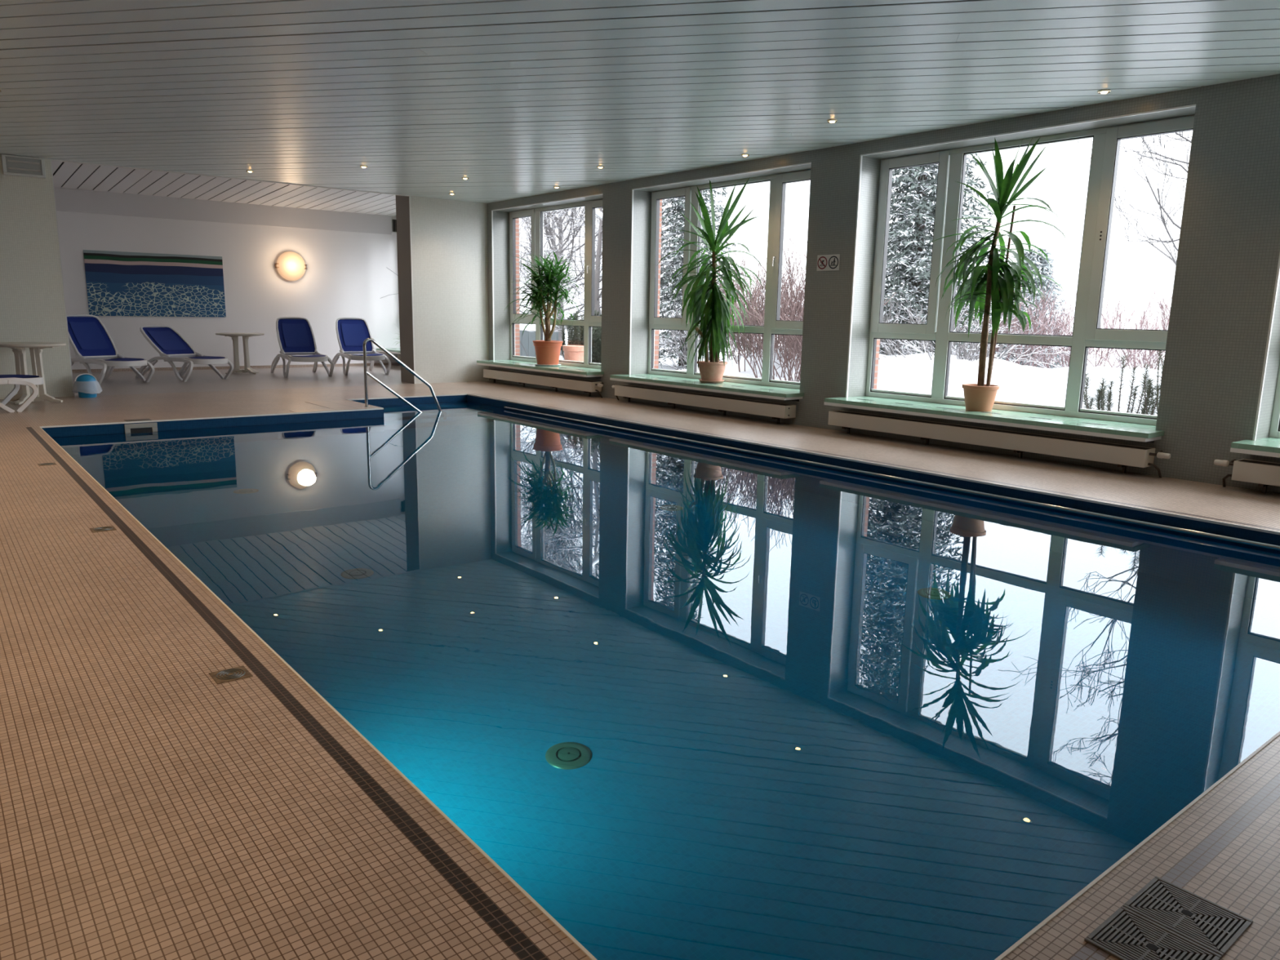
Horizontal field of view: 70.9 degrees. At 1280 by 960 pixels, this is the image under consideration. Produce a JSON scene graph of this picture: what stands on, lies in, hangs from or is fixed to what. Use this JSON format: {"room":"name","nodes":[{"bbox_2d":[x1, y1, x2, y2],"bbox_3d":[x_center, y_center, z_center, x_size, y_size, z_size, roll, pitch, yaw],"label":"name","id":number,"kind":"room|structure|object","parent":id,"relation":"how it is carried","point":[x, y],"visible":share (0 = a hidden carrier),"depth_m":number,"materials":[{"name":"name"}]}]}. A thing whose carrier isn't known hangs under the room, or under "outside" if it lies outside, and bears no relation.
{"room":"indoor swimming pool","nodes":[
{"label":"indoor swimming pool","id":0,"kind":"room"},
{"bbox_2d":[0,154,73,399],"bbox_3d":[-9.885,-2.803,11.510,4.152,3.615,0.400,-7,14,-38],"label":"wall","id":1,"kind":"structure","parent":0,"point":[33,309],"depth_m":12.43,"materials":[{"name":"paint"}]},
{"bbox_2d":[0,154,45,177],"bbox_3d":[-8.343,-4.245,12.169,0.480,0.255,0.073,-7,14,-38],"label":"air vent","id":2,"kind":"object","parent":1,"relation":"attached to","point":[12,165],"visible":1,"depth_m":12.15,"materials":[{"name":"white plastic"}]},
{"bbox_2d":[4,156,42,175],"bbox_3d":[-8.333,-4.247,12.156,0.396,0.201,0.005,-7,14,-38],"label":"diffuser","id":3,"kind":"object","parent":2,"relation":"attached to","point":[14,166],"depth_m":12.15,"materials":[{"name":"grey"}]},
{"bbox_2d":[50,159,74,396],"bbox_3d":[-8.263,-2.840,12.826,0.012,3.265,0.402,-7,14,-38],"label":"trim","id":4,"kind":"structure","parent":1,"relation":"attached to","point":[51,159],"depth_m":12.65,"materials":[{"name":"white paint"}]},
{"bbox_2d":[51,160,395,216],"bbox_3d":[-7.523,-5.377,16.057,9.170,0.253,5.201,-7,14,-38],"label":"ceiling","id":5,"kind":"structure","parent":0,"point":[65,175],"depth_m":17.07,"materials":[{"name":"white wood"}]},
{"bbox_2d":[54,186,399,369],"bbox_3d":[-10.148,-4.106,17.679,11.620,3.900,0.230,-7,14,-38],"label":"wall","id":6,"kind":"structure","parent":0,"point":[346,274],"depth_m":19.04,"materials":[{"name":"white paint"}]},
{"bbox_2d":[83,249,226,317],"bbox_3d":[-9.652,-3.902,18.001,2.476,1.236,0.020,-7,14,-38],"label":"wall picture","id":7,"kind":"object","parent":6,"relation":"attached to","point":[119,283],"visible":0.86,"depth_m":17.94,"materials":[{"name":"paint"}]},
{"bbox_2d":[71,362,399,372],"bbox_3d":[-9.229,-2.320,18.672,9.120,0.058,0.012,-7,14,-38],"label":"baseboard","id":8,"kind":"structure","parent":6,"relation":"attached to","point":[386,363],"depth_m":19.03,"materials":[{"name":"tile"}]},
{"bbox_2d":[275,251,306,280],"bbox_3d":[-7.556,-4.634,19.486,0.656,0.620,0.142,-7,14,-38],"label":"wall lamp","id":9,"kind":"object","parent":6,"relation":"attached to","point":[291,265],"visible":1,"depth_m":19.43,"materials":[{"name":"white glass"}]},
{"bbox_2d":[391,217,396,232],"bbox_3d":[-5.672,-5.897,20.850,0.200,0.320,0.020,-7,14,-38],"label":"air vent","id":10,"kind":"object","parent":6,"relation":"in","point":[393,223],"visible":0.62,"depth_m":20.83,"materials":[{"name":"white paint"}]},
{"bbox_2d":[72,364,411,396],"bbox_3d":[-8.564,-1.778,16.000,11.550,0.001,5.301,-7,14,-38],"label":"floor","id":11,"kind":"structure","parent":0,"point":[118,383],"depth_m":16.30,"materials":[{"name":"tile"}]},
{"bbox_2d":[66,314,154,384],"bbox_3d":[-9.137,-2.230,15.321,1.778,1.152,0.872,7,12,31],"label":"sun lounger","id":12,"kind":"object","parent":11,"relation":"on","point":[91,341],"visible":0.86,"depth_m":15.44,"materials":[{"name":"blue fabric"}]},
{"bbox_2d":[135,324,234,382],"bbox_3d":[-8.225,-2.296,16.274,1.798,0.966,0.872,7,12,29],"label":"sun lounger","id":13,"kind":"object","parent":11,"relation":"on","point":[171,345],"visible":0.98,"depth_m":16.34,"materials":[{"name":"white plastic"}]},
{"bbox_2d":[215,332,264,373],"bbox_3d":[-7.929,-2.519,17.872,0.890,0.789,0.890,-2,11,-17],"label":"round table","id":14,"kind":"object","parent":11,"relation":"on","point":[234,335],"visible":0.91,"depth_m":17.77,"materials":[{"name":"beige plastic"}]},
{"bbox_2d":[270,316,333,377],"bbox_3d":[-6.647,-2.613,17.643,0.872,1.143,1.778,-6,13,-32],"label":"sun lounger","id":15,"kind":"object","parent":11,"relation":"on","point":[295,336],"visible":0.98,"depth_m":17.89,"materials":[{"name":"blue fabric"}]},
{"bbox_2d":[329,317,391,375],"bbox_3d":[-5.758,-2.751,18.472,0.872,1.143,1.778,-5,12,-30],"label":"sun lounger","id":16,"kind":"object","parent":11,"relation":"on","point":[351,332],"visible":0.91,"depth_m":18.72,"materials":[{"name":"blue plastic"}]},
{"bbox_2d":[290,400,381,413],"bbox_3d":[-4.353,-1.019,12.353,1.148,0.003,1.280,-7,14,-38],"label":"floor tiles","id":17,"kind":"structure","parent":0,"point":[335,405],"depth_m":12.36,"materials":[{"name":"beige tile"}]},
{"bbox_2d":[376,347,399,354],"bbox_3d":[-4.721,-4.137,19.607,0.774,2.795,3.555,-7,14,-38],"label":"window","id":18,"kind":"structure","parent":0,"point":[393,350],"depth_m":20.46,"materials":[{"name":"white glass"}]},
{"bbox_2d":[395,195,413,383],"bbox_3d":[-4.213,-3.533,16.123,0.013,3.565,0.566,-7,14,-38],"label":"wall","id":19,"kind":"structure","parent":0,"point":[402,214],"depth_m":16.14,"materials":[{"name":"grey paint"}]},
{"bbox_2d":[410,195,488,383],"bbox_3d":[-3.615,-3.633,16.582,1.505,3.615,0.580,-7,14,-38],"label":"wall","id":20,"kind":"structure","parent":0,"point":[449,237],"depth_m":16.37,"materials":[{"name":"paint"}]},
{"bbox_2d":[51,159,408,196],"bbox_3d":[-6.060,-4.884,13.983,5.266,0.432,0.054,-7,14,-38],"label":"trim","id":21,"kind":"structure","parent":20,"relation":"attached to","point":[51,159],"depth_m":13.74,"materials":[{"name":"white paint"}]},
{"bbox_2d":[408,195,415,383],"bbox_3d":[-4.035,-3.341,15.927,0.018,3.265,0.016,-7,14,-38],"label":"trim","id":22,"kind":"structure","parent":20,"relation":"attached to","point":[409,196],"depth_m":15.91,"materials":[{"name":"white paint"}]},
{"bbox_2d":[582,206,602,219],"bbox_3d":[-0.646,-3.289,16.177,1.070,3.296,0.100,-7,14,-38],"label":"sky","id":23,"kind":"structure","parent":0,"point":[597,213],"depth_m":15.79,"materials":[{"name":"white"}]},
{"bbox_2d":[0,381,1279,959],"bbox_3d":[-1.487,-0.002,7.207,11.385,0.001,17.549,-7,14,-38],"label":"floor","id":24,"kind":"structure","parent":0,"point":[152,807],"depth_m":2.62,"materials":[{"name":"tile"}]},
{"bbox_2d":[0,374,44,413],"bbox_3d":[-8.271,-1.318,10.871,0.872,1.026,1.778,11,14,41],"label":"sun lounger","id":25,"kind":"object","parent":24,"relation":"on","point":[32,381],"visible":0.99,"depth_m":11.13,"materials":[{"name":"white plastic"}]},
{"bbox_2d":[0,342,66,404],"bbox_3d":[-8.187,-1.438,12.063,0.890,0.789,0.890,10,14,38],"label":"round table","id":26,"kind":"object","parent":24,"relation":"on","point":[36,348],"visible":0.9,"depth_m":12.01,"materials":[{"name":"beige plastic"}]},
{"bbox_2d":[37,462,56,466],"bbox_3d":[-4.981,-0.134,7.549,0.124,0.005,0.124,-7,14,-38],"label":"drain","id":27,"kind":"object","parent":24,"relation":"on","point":[43,464],"visible":1,"depth_m":7.54,"materials":[{"name":"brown metal"}]},
{"bbox_2d":[71,373,102,397],"bbox_3d":[-7.926,-1.359,12.887,0.374,0.344,0.374,-7,14,-38],"label":"waste bin","id":28,"kind":"object","parent":24,"relation":"on","point":[86,385],"visible":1,"depth_m":12.79,"materials":[{"name":"blue plastic"}]},
{"bbox_2d":[89,525,116,533],"bbox_3d":[-3.242,0.295,5.429,0.124,0.005,0.124,-7,14,-38],"label":"drain","id":29,"kind":"object","parent":24,"relation":"on","point":[109,527],"visible":1,"depth_m":5.42,"materials":[{"name":"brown metal"}]},
{"bbox_2d":[124,418,151,422],"bbox_3d":[-5.856,-0.698,10.484,0.260,0.003,0.180,-7,14,-38],"label":"lid","id":30,"kind":"object","parent":24,"relation":"on","point":[138,420],"visible":1,"depth_m":10.48,"materials":[{"name":"plastic"}]},
{"bbox_2d":[208,665,253,684],"bbox_3d":[-1.516,0.720,3.330,0.124,0.005,0.124,-7,14,-38],"label":"drain","id":31,"kind":"object","parent":24,"relation":"on","point":[234,673],"visible":1,"depth_m":3.33,"materials":[{"name":"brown metal"}]},
{"bbox_2d":[483,368,603,397],"bbox_3d":[-1.727,-1.688,15.548,0.205,0.253,3.644,-7,14,-38],"label":"radiator","id":32,"kind":"object","parent":24,"relation":"on","point":[585,385],"visible":1,"depth_m":15.24,"materials":[{"name":"beige metal"}]},
{"bbox_2d":[488,368,597,382],"bbox_3d":[-1.776,-1.746,15.602,0.170,0.153,3.451,-7,14,-38],"label":"grille","id":33,"kind":"object","parent":32,"relation":"attached to","point":[493,374],"depth_m":15.76,"materials":[{"name":"brown"}]},
{"bbox_2d":[39,393,1279,959],"bbox_3d":[-1.279,-0.139,7.991,5.913,0.018,12.211,-7,14,-38],"label":"trim","id":34,"kind":"structure","parent":24,"relation":"on","point":[1150,837],"depth_m":3.41,"materials":[{"name":"brown"}]},
{"bbox_2d":[611,384,795,423],"bbox_3d":[0.727,-1.081,12.544,0.205,0.253,3.649,-7,14,-38],"label":"radiator","id":35,"kind":"object","parent":24,"relation":"on","point":[777,411],"visible":1,"depth_m":12.13,"materials":[{"name":"beige metal"}]},
{"bbox_2d":[622,384,791,405],"bbox_3d":[0.779,-1.113,12.474,0.170,0.153,3.456,-7,14,-38],"label":"grille","id":36,"kind":"object","parent":35,"relation":"attached to","point":[671,397],"depth_m":12.53,"materials":[{"name":"brown"}]},
{"bbox_2d":[827,410,1170,477],"bbox_3d":[3.442,-0.408,9.221,0.205,0.253,3.694,-7,14,-38],"label":"radiator","id":37,"kind":"object","parent":24,"relation":"on","point":[1123,455],"visible":1,"depth_m":8.86,"materials":[{"name":"beige metal"}]},
{"bbox_2d":[835,410,1151,449],"bbox_3d":[3.393,-0.466,9.274,0.170,0.153,3.501,-7,14,-38],"label":"grille","id":38,"kind":"object","parent":37,"relation":"attached to","point":[924,429],"depth_m":9.19,"materials":[{"name":"brown"}]},
{"bbox_2d":[1084,906,1222,959],"bbox_3d":[1.120,1.024,1.966,0.186,0.006,0.210,-7,14,-38],"label":"grate","id":39,"kind":"object","parent":24,"relation":"on","point":[1131,935],"visible":1,"depth_m":1.98,"materials":[{"name":"black metal"}]},
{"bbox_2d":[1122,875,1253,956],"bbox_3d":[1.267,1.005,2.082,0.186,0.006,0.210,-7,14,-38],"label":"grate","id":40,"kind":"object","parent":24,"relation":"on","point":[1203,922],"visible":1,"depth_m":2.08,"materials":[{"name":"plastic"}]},
{"bbox_2d":[1213,458,1279,493],"bbox_3d":[5.942,0.210,6.161,0.205,0.253,3.604,-7,14,-38],"label":"radiator","id":41,"kind":"object","parent":24,"relation":"on","point":[1265,473],"visible":1,"depth_m":7.24,"materials":[{"name":"beige metal"}]},
{"bbox_2d":[1238,459,1279,466],"bbox_3d":[5.993,0.178,6.091,0.170,0.153,3.411,-7,14,-38],"label":"grille","id":42,"kind":"object","parent":41,"relation":"attached to","point":[1241,462],"depth_m":7.26,"materials":[{"name":"brown"}]},
{"bbox_2d":[0,0,1279,203],"bbox_3d":[-1.602,-3.196,6.467,10.935,0.019,17.549,-7,14,-38],"label":"ceiling","id":43,"kind":"structure","parent":0,"point":[517,99],"depth_m":7.41,"materials":[{"name":"white paint"}]},
{"bbox_2d":[826,119,837,123],"bbox_3d":[1.919,-3.578,8.973,0.104,0.024,0.104,-7,14,-38],"label":"recessed light","id":44,"kind":"object","parent":43,"relation":"in","point":[832,121],"visible":1,"depth_m":8.95,"materials":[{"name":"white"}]},
{"bbox_2d":[1097,88,1111,93],"bbox_3d":[3.935,-3.287,7.621,0.104,0.024,0.104,-7,14,-38],"label":"recessed light","id":45,"kind":"object","parent":43,"relation":"in","point":[1105,91],"visible":1,"depth_m":7.60,"materials":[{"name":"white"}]},
{"bbox_2d":[41,395,1279,551],"bbox_3d":[-1.292,0.568,8.124,5.905,1.450,12.203,-7,14,-38],"label":"pool edge","id":46,"kind":"structure","parent":0,"point":[1241,533],"depth_m":9.87,"materials":[{"name":"blue tile"}]},
{"bbox_2d":[124,422,157,432],"bbox_3d":[-5.775,-0.554,10.415,0.336,0.204,0.012,-7,14,-38],"label":"skimmer","id":47,"kind":"object","parent":46,"relation":"attached to","point":[130,428],"visible":0.55,"depth_m":10.40,"materials":[{"name":"grey plastic"}]},
{"bbox_2d":[362,337,441,412],"bbox_3d":[-3.308,-1.013,12.720,1.232,1.976,0.080,-7,14,-38],"label":"pool handrail","id":48,"kind":"object","parent":46,"relation":"attached to","point":[366,373],"visible":0.77,"depth_m":12.43,"materials":[{"name":"silver metal"}]},
{"bbox_2d":[50,401,1279,959],"bbox_3d":[-1.294,0.657,8.140,6.025,1.390,12.323,-7,14,-38],"label":"pool water","id":49,"kind":"object","parent":46,"relation":"in","point":[695,701],"visible":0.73,"depth_m":3.90,"materials":[{"name":"blue liquid"}]},
{"bbox_2d":[504,405,1279,551],"bbox_3d":[1.172,-0.305,9.600,0.071,0.034,10.251,-7,14,-38],"label":"gutter","id":50,"kind":"object","parent":46,"relation":"attached to","point":[1207,535],"visible":1,"depth_m":7.62,"materials":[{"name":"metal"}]},
{"bbox_2d":[515,200,879,389],"bbox_3d":[1.380,-2.649,12.674,0.380,4.500,23.150,-7,14,-38],"label":"wall","id":51,"kind":"structure","parent":0,"point":[517,326],"depth_m":14.04,"materials":[{"name":"red brick"}]},
{"bbox_2d":[697,360,727,380],"bbox_3d":[0.996,-1.504,12.455,0.428,0.274,0.428,-7,14,-38],"label":"plant pot","id":52,"kind":"object","parent":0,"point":[708,371],"depth_m":12.32,"materials":[{"name":"beige ceramic"}]},
{"bbox_2d":[486,74,1279,493],"bbox_3d":[1.157,-2.914,12.438,0.685,3.900,23.150,-7,14,-38],"label":"wall","id":53,"kind":"structure","parent":0,"point":[1228,248],"depth_m":8.23,"materials":[{"name":"paint"}]},
{"bbox_2d":[476,199,604,377],"bbox_3d":[-1.617,-3.297,15.422,0.774,2.795,3.555,-7,14,-38],"label":"window","id":54,"kind":"structure","parent":53,"relation":"in","point":[586,368],"depth_m":15.49,"materials":[{"name":"white plastic"}]},
{"bbox_2d":[506,250,579,366],"bbox_3d":[-1.774,-2.943,15.395,0.899,1.953,1.664,-7,14,-38],"label":"potted plant","id":55,"kind":"object","parent":54,"relation":"on","point":[547,351],"visible":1,"depth_m":15.36,"materials":[{"name":"green plant"}]},
{"bbox_2d":[532,340,563,364],"bbox_3d":[-1.600,-2.208,15.590,0.524,0.409,0.524,-7,14,-38],"label":"plant pot","id":56,"kind":"object","parent":54,"relation":"on","point":[547,352],"depth_m":15.42,"materials":[{"name":"orange ceramic"}]},
{"bbox_2d":[562,345,583,361],"bbox_3d":[-1.220,-2.172,16.979,0.480,0.725,0.480,-7,14,-38],"label":"pot","id":57,"kind":"object","parent":54,"relation":"on","point":[571,353],"visible":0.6,"depth_m":16.75,"materials":[{"name":"ceramic"}]},
{"bbox_2d":[609,169,810,399],"bbox_3d":[0.984,-2.653,12.239,0.774,2.795,3.555,-7,14,-38],"label":"window","id":58,"kind":"structure","parent":53,"relation":"in","point":[766,387],"depth_m":12.21,"materials":[{"name":"white plastic"}]},
{"bbox_2d":[656,177,763,383],"bbox_3d":[0.770,-2.670,12.100,1.085,2.720,1.665,-7,14,-38],"label":"yucca","id":59,"kind":"object","parent":58,"relation":"on","point":[715,323],"visible":1,"depth_m":12.15,"materials":[{"name":"plant"}]},
{"bbox_2d":[816,253,839,271],"bbox_3d":[2.217,-2.562,10.594,0.006,0.184,0.333,-7,14,-38],"label":"safety sign","id":60,"kind":"object","parent":53,"relation":"attached to","point":[824,262],"visible":1,"depth_m":10.59,"materials":[{"name":"grey plastic"}]},
{"bbox_2d":[491,104,1279,440],"bbox_3d":[2.241,-2.366,10.616,0.023,2.732,15.927,-7,14,-38],"label":"window frame","id":61,"kind":"structure","parent":53,"relation":"attached to","point":[1277,281],"depth_m":10.20,"materials":[{"name":"white paint"}]},
{"bbox_2d":[823,114,1195,442],"bbox_3d":[3.576,-2.011,9.066,0.774,2.795,3.555,-7,14,-38],"label":"window","id":62,"kind":"structure","parent":53,"relation":"in","point":[1071,418],"depth_m":9.04,"materials":[{"name":"white plastic"}]},
{"bbox_2d":[931,137,1067,411],"bbox_3d":[3.445,-2.029,9.047,0.826,2.680,1.506,-7,14,-38],"label":"yucca","id":63,"kind":"object","parent":62,"relation":"on","point":[977,291],"visible":1,"depth_m":9.02,"materials":[{"name":"green plant"}]},
{"bbox_2d":[1230,365,1279,457],"bbox_3d":[6.192,-1.363,5.864,0.774,2.795,3.555,-7,14,-38],"label":"window","id":64,"kind":"structure","parent":53,"relation":"in","point":[1270,446],"depth_m":7.24,"materials":[{"name":"white plastic"}]},
{"bbox_2d":[961,383,999,411],"bbox_3d":[3.538,-0.857,9.363,0.368,0.265,0.368,-7,14,-38],"label":"plant pot","id":65,"kind":"object","parent":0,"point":[977,397],"depth_m":9.25,"materials":[{"name":"beige ceramic"}]},
{"label":"outside","id":66,"kind":"structure","parent":0,"visible":0},
{"bbox_2d":[520,324,1164,415],"bbox_3d":[27.847,-5.410,36.907,71.885,0.776,120.000,-7,14,-38],"label":"snow","id":67,"kind":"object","parent":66,"point":[1018,383],"visible":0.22,"depth_m":13.53,"materials":[{"name":"grey snow"}]},
{"bbox_2d":[520,329,558,357],"bbox_3d":[-2.388,-2.934,20.681,0.040,0.980,1.780,-7,14,-38],"label":"fence","id":68,"kind":"object","parent":67,"relation":"on","point":[526,339],"visible":0.24,"depth_m":20.85,"materials":[{"name":"grey"}]},
{"bbox_2d":[382,201,727,356],"bbox_3d":[-2.060,-6.237,22.027,8.404,8.741,6.395,-2,11,-16],"label":"bare tree","id":69,"kind":"object","parent":67,"relation":"on","point":[561,244],"visible":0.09,"depth_m":23.05,"materials":[{"name":"grey plant"}]},
{"bbox_2d":[560,312,601,358],"bbox_3d":[-1.202,-3.014,19.816,0.954,1.408,0.983,-7,14,-38],"label":"bush","id":70,"kind":"object","parent":67,"relation":"on","point":[563,335],"visible":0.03,"depth_m":19.74,"materials":[{"name":"grey plant"}]},
{"bbox_2d":[565,310,601,353],"bbox_3d":[-0.991,-2.898,19.075,0.949,1.461,0.989,-7,14,-38],"label":"bush","id":71,"kind":"object","parent":67,"relation":"on","point":[575,340],"visible":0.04,"depth_m":19.04,"materials":[{"name":"grey plant"}]},
{"bbox_2d":[577,312,601,363],"bbox_3d":[-0.821,-2.738,18.404,0.933,1.399,1.006,-7,14,-38],"label":"bush","id":72,"kind":"object","parent":67,"relation":"on","point":[581,329],"visible":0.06,"depth_m":18.21,"materials":[{"name":"brown plant"}]},
{"bbox_2d":[519,206,662,332],"bbox_3d":[-2.386,-7.517,27.843,6.438,8.783,7.955,6,12,23],"label":"bare tree","id":73,"kind":"object","parent":67,"relation":"on","point":[583,216],"visible":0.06,"depth_m":27.69,"materials":[{"name":"grey plant"}]},
{"bbox_2d":[582,327,601,363],"bbox_3d":[-0.568,-2.554,17.861,0.941,1.246,0.980,-7,14,-38],"label":"bush","id":74,"kind":"object","parent":67,"relation":"on","point":[596,332],"visible":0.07,"depth_m":17.69,"materials":[{"name":"green plant"}]},
{"bbox_2d":[597,327,601,363],"bbox_3d":[-0.241,-2.438,17.318,0.969,1.230,1.020,-7,14,-38],"label":"bush","id":75,"kind":"object","parent":67,"relation":"on","point":[600,330],"visible":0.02,"depth_m":17.39,"materials":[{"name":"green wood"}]},
{"bbox_2d":[524,199,702,359],"bbox_3d":[-0.627,-5.941,20.929,4.346,6.676,4.722,-1,11,-11],"label":"bare tree","id":76,"kind":"object","parent":67,"relation":"on","point":[597,303],"visible":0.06,"depth_m":20.84,"materials":[{"name":"grey plant"}]},
{"bbox_2d":[658,186,748,369],"bbox_3d":[1.074,-5.957,20.271,3.122,7.200,3.102,-3,11,-23],"label":"spruce tree","id":77,"kind":"object","parent":67,"relation":"on","point":[678,223],"visible":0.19,"depth_m":20.18,"materials":[{"name":"green plant"}]},
{"bbox_2d":[709,224,896,382],"bbox_3d":[2.606,-3.294,16.591,3.392,3.096,5.933,-1,11,-9],"label":"bush","id":78,"kind":"object","parent":67,"relation":"on","point":[790,306],"visible":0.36,"depth_m":15.86,"materials":[{"name":"plant"}]},
{"bbox_2d":[658,275,1070,369],"bbox_3d":[3.345,-3.008,17.034,4.024,2.301,9.391,-8,14,-41],"label":"bush frost","id":79,"kind":"object","parent":67,"relation":"on","point":[962,346],"visible":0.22,"depth_m":15.33,"materials":[{"name":"white plant"}]},
{"bbox_2d":[879,153,1024,365],"bbox_3d":[5.217,-5.354,16.955,4.125,7.420,4.136,0,11,-6],"label":"spruce tree","id":80,"kind":"object","parent":67,"relation":"on","point":[913,246],"visible":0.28,"depth_m":16.65,"materials":[{"name":"green plant"}]},
{"bbox_2d":[795,271,1172,369],"bbox_3d":[8.600,-2.814,16.321,4.075,2.272,16.441,-7,14,-38],"label":"bush","id":81,"kind":"object","parent":67,"relation":"on","point":[1058,325],"visible":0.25,"depth_m":16.86,"materials":[{"name":"plant"}]},
{"bbox_2d":[977,244,1072,368],"bbox_3d":[8.748,-3.643,19.923,2.501,3.051,2.573,11,14,43],"label":"spruce tree","id":82,"kind":"object","parent":67,"relation":"on","point":[1045,267],"visible":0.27,"depth_m":19.51,"materials":[{"name":"grey plant"}]},
{"bbox_2d":[1082,353,1160,415],"bbox_3d":[5.208,-0.891,9.690,0.946,0.994,0.667,11,14,42],"label":"bush","id":83,"kind":"object","parent":67,"relation":"on","point":[1100,396],"visible":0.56,"depth_m":9.69,"materials":[{"name":"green plant"}]},
{"bbox_2d":[1062,131,1192,266],"bbox_3d":[7.351,-4.030,12.512,3.401,6.101,2.876,-7,14,-38],"label":"bare tree","id":84,"kind":"object","parent":67,"relation":"on","point":[1147,145],"visible":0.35,"depth_m":12.45,"materials":[{"name":"white plant"}]},
{"bbox_2d":[1138,350,1164,415],"bbox_3d":[5.499,-0.988,9.329,0.429,1.323,0.611,-3,11,-22],"label":"bush","id":85,"kind":"object","parent":67,"relation":"on","point":[1160,351],"visible":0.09,"depth_m":9.49,"materials":[{"name":"grey plant"}]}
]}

